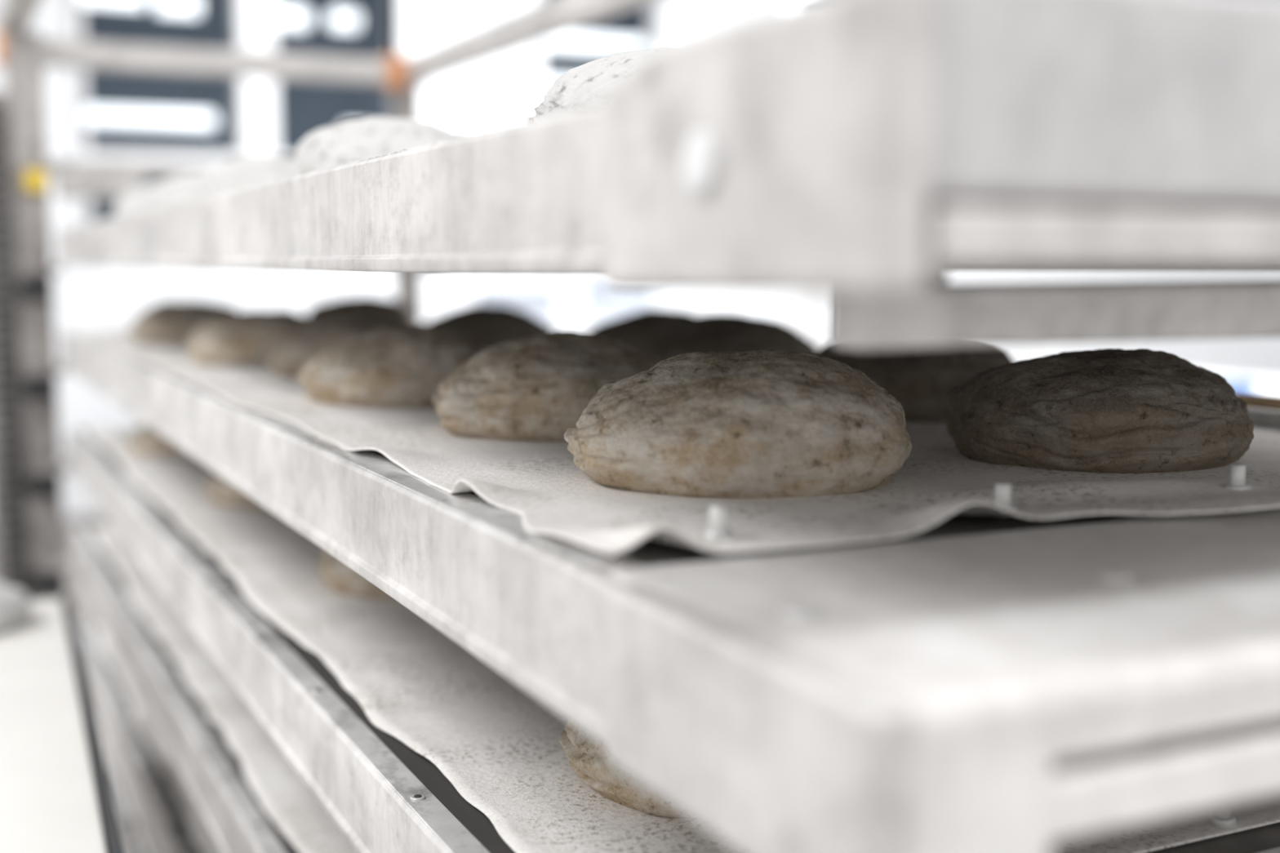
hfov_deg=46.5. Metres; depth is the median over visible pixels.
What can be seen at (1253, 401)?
wooden dowel
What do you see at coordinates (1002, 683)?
tray
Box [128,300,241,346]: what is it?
loaf
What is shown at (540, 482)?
cloth
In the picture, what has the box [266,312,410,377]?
loaf
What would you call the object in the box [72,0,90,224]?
frame
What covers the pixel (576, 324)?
workbench
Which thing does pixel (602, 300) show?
crate
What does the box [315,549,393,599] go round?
loaf
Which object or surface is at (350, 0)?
lamp
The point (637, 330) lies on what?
loaf
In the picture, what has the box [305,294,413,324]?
loaf
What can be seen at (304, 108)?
wall
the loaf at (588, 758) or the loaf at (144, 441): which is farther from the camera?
the loaf at (144, 441)
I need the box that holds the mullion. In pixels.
[231,0,277,155]
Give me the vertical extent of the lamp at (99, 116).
1.275 m
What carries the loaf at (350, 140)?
on the cloth
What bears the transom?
attached to the wall at (497, 92)
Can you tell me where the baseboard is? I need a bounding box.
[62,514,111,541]
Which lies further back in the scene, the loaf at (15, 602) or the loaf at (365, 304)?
the loaf at (365, 304)
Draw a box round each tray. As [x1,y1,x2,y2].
[56,0,1279,350]
[61,330,1279,852]
[65,429,1279,852]
[69,525,298,852]
[76,622,201,852]
[96,717,143,852]
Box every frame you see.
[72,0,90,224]
[391,0,408,57]
[649,0,668,49]
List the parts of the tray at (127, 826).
rail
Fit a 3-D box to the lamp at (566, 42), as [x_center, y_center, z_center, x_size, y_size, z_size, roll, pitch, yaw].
[-0.340,-2.890,10.133,0.790,0.660,0.100,-3,7,-26]
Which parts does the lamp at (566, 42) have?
suspension rod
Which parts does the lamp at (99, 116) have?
suspension rod, suspension rod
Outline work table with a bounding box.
[0,595,124,852]
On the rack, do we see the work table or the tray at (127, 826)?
the tray at (127, 826)
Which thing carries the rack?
on the floor
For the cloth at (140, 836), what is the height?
0.005 m
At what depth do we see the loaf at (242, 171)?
1.82 m
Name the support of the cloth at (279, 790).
on the tray at (213, 775)
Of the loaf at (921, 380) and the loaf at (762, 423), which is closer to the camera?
the loaf at (762, 423)
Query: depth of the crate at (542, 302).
7.55 m
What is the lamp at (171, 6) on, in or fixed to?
hanging from the ceiling
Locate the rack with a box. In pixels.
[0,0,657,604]
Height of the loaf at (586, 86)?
0.067 m
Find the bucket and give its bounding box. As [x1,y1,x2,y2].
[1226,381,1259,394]
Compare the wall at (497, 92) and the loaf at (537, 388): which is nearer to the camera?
the loaf at (537, 388)
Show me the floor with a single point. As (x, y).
(84, 611)
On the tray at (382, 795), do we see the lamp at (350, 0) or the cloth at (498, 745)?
the cloth at (498, 745)
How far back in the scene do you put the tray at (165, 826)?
2.25 m
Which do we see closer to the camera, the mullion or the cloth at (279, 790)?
the cloth at (279, 790)
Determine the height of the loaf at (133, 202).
0.069 m
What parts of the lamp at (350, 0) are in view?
suspension rod, suspension rod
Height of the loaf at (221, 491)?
0.076 m
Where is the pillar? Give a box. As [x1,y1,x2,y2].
[782,0,831,349]
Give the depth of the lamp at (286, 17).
9.24 m
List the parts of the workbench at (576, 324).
leg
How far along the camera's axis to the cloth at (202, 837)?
2.28 m
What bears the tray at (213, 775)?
on the rack
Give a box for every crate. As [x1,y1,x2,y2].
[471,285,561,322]
[578,275,654,320]
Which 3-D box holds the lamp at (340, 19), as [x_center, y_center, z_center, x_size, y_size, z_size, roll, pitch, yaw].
[-1.870,-2.827,9.396,0.170,0.625,0.110,-3,7,-26]
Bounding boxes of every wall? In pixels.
[0,0,1279,516]
[82,0,648,222]
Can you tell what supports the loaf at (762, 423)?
on the cloth at (540, 482)
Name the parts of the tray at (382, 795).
rail, plate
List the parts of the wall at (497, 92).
wall panel, wall panel, wall panel, wall panel, wall panel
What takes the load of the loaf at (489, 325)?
on the cloth at (540, 482)
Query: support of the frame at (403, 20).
attached to the wall at (497, 92)
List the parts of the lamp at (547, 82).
suspension rod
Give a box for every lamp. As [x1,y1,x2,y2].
[81,0,144,7]
[86,0,214,128]
[156,0,199,15]
[273,0,309,28]
[328,0,359,29]
[350,0,359,119]
[542,8,644,53]
[542,22,594,91]
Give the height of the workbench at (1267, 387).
0.980 m
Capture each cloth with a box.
[73,328,1279,555]
[84,426,1279,852]
[86,525,355,852]
[88,622,220,852]
[96,718,151,852]
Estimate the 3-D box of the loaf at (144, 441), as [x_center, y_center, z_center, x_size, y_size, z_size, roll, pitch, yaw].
[-0.801,0.008,2.648,0.210,0.075,0.190,-1,6,-9]
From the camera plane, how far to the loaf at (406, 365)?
1.38 m
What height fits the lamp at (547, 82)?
0.945 m
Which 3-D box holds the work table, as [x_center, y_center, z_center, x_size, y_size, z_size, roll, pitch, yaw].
[-0.973,0.795,1.461,0.869,0.902,1.467,-3,7,-23]
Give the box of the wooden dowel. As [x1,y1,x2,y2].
[1235,392,1279,411]
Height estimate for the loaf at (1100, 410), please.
0.076 m
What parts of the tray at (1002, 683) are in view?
rail, plate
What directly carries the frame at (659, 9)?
attached to the wall at (497, 92)
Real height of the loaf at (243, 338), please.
0.072 m
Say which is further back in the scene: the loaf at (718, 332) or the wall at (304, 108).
the wall at (304, 108)
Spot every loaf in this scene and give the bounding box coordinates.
[0,582,30,631]
[111,185,151,216]
[127,422,190,457]
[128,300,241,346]
[143,172,204,208]
[186,309,316,365]
[192,153,297,198]
[204,472,264,508]
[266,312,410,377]
[291,115,462,174]
[297,324,487,408]
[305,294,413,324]
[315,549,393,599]
[423,304,555,348]
[432,330,662,441]
[526,47,665,121]
[559,721,688,818]
[564,349,911,497]
[584,308,700,353]
[643,313,818,359]
[815,342,1013,422]
[944,348,1253,473]
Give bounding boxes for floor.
[63,540,100,717]
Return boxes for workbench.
[422,313,1039,359]
[1221,375,1279,396]
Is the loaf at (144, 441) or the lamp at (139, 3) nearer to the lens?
the loaf at (144, 441)
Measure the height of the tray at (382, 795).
0.118 m
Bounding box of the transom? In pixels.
[88,150,238,164]
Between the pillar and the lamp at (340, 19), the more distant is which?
the lamp at (340, 19)
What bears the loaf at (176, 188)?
on the cloth
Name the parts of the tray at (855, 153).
rail, rail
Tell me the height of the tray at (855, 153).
0.123 m
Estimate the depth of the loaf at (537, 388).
1.12 m
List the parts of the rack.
rail, post, rail, rail, post, rail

